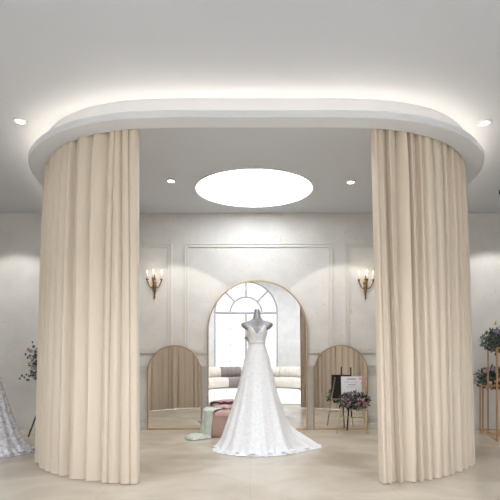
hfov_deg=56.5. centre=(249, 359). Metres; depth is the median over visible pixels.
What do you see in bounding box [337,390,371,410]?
flower garland
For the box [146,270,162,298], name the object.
candle sconce
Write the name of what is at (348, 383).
sign board
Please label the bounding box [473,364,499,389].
flower bouquet
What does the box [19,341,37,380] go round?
flower bouquet
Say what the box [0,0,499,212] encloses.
ceiling
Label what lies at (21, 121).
recessed light
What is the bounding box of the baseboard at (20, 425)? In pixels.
[17,423,499,428]
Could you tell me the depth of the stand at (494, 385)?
6.87 m
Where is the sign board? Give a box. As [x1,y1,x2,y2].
[341,376,361,399]
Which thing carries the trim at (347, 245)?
attached to the wall
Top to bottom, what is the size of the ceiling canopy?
0.239 m
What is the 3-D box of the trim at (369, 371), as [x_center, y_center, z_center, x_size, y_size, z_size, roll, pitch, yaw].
[2.004,0.534,7.269,1.033,0.771,0.022,0,0,0]
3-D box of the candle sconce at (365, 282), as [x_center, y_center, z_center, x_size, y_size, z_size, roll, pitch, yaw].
[1.802,-1.165,7.201,0.272,0.451,0.153,0,0,0]
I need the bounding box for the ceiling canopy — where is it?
[28,98,483,185]
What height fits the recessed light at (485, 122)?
0.011 m
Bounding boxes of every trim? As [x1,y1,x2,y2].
[139,243,171,352]
[139,364,376,367]
[139,370,146,418]
[184,243,332,352]
[202,370,312,418]
[345,243,375,352]
[368,370,377,418]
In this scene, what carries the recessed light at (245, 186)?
in the ceiling
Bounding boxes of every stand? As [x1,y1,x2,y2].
[479,384,499,433]
[487,347,499,440]
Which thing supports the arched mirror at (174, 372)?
on the floor
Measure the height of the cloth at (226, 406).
0.055 m
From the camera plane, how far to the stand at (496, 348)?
6.22 m
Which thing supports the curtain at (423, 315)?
hanging from the track
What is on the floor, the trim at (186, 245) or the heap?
the heap
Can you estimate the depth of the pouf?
6.45 m
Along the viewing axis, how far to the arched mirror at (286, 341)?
7.23 m
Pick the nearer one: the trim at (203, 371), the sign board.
the sign board
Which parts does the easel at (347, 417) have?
leg, leg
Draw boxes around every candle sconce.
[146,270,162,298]
[357,271,373,299]
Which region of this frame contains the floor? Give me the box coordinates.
[0,429,499,499]
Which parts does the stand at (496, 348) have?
post, post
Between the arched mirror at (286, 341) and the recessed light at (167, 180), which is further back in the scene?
the arched mirror at (286, 341)
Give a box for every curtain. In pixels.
[34,129,139,483]
[371,129,474,483]
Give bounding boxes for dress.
[0,374,34,457]
[212,325,322,456]
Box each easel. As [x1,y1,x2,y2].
[28,415,35,436]
[337,367,366,433]
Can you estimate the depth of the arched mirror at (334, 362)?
7.23 m
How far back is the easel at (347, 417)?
6.81 m
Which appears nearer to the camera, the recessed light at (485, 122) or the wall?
the recessed light at (485, 122)
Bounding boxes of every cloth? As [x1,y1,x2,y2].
[200,406,222,435]
[214,404,231,408]
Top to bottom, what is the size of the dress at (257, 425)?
1.491 m
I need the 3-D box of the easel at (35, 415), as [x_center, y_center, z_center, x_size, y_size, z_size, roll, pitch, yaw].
[-2.710,0.580,6.690,0.820,1.007,0.361,0,0,0]
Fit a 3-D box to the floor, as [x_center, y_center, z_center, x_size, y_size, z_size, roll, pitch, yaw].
[0.050,1.130,0.990,9.700,0.100,12.980,0,0,0]
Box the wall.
[0,213,499,422]
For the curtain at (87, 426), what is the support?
hanging from the track
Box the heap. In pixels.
[185,433,211,440]
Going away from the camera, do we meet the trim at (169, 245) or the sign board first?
the sign board
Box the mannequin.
[241,299,272,333]
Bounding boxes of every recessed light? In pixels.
[13,117,26,124]
[166,179,175,182]
[194,167,313,206]
[346,180,355,183]
[477,119,491,125]
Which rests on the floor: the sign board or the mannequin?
the mannequin
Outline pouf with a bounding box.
[211,408,230,437]
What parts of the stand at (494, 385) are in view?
post, post, frame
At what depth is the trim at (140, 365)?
7.25 m
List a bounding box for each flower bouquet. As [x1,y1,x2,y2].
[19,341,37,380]
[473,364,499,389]
[479,321,499,355]
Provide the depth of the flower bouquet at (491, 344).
6.36 m
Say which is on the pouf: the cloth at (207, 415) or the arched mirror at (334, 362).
the cloth at (207, 415)
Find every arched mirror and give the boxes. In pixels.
[147,345,201,429]
[207,280,307,429]
[313,345,367,429]
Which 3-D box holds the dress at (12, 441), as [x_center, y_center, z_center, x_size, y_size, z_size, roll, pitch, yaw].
[-3.098,0.332,5.434,1.144,1.489,0.919,0,0,0]
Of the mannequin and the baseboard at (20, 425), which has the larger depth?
the baseboard at (20, 425)
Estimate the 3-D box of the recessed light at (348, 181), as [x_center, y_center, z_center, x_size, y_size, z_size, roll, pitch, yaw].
[1.300,-2.293,6.000,0.128,0.011,0.128,0,0,0]
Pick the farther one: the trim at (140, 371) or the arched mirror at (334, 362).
the trim at (140, 371)
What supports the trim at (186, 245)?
attached to the wall

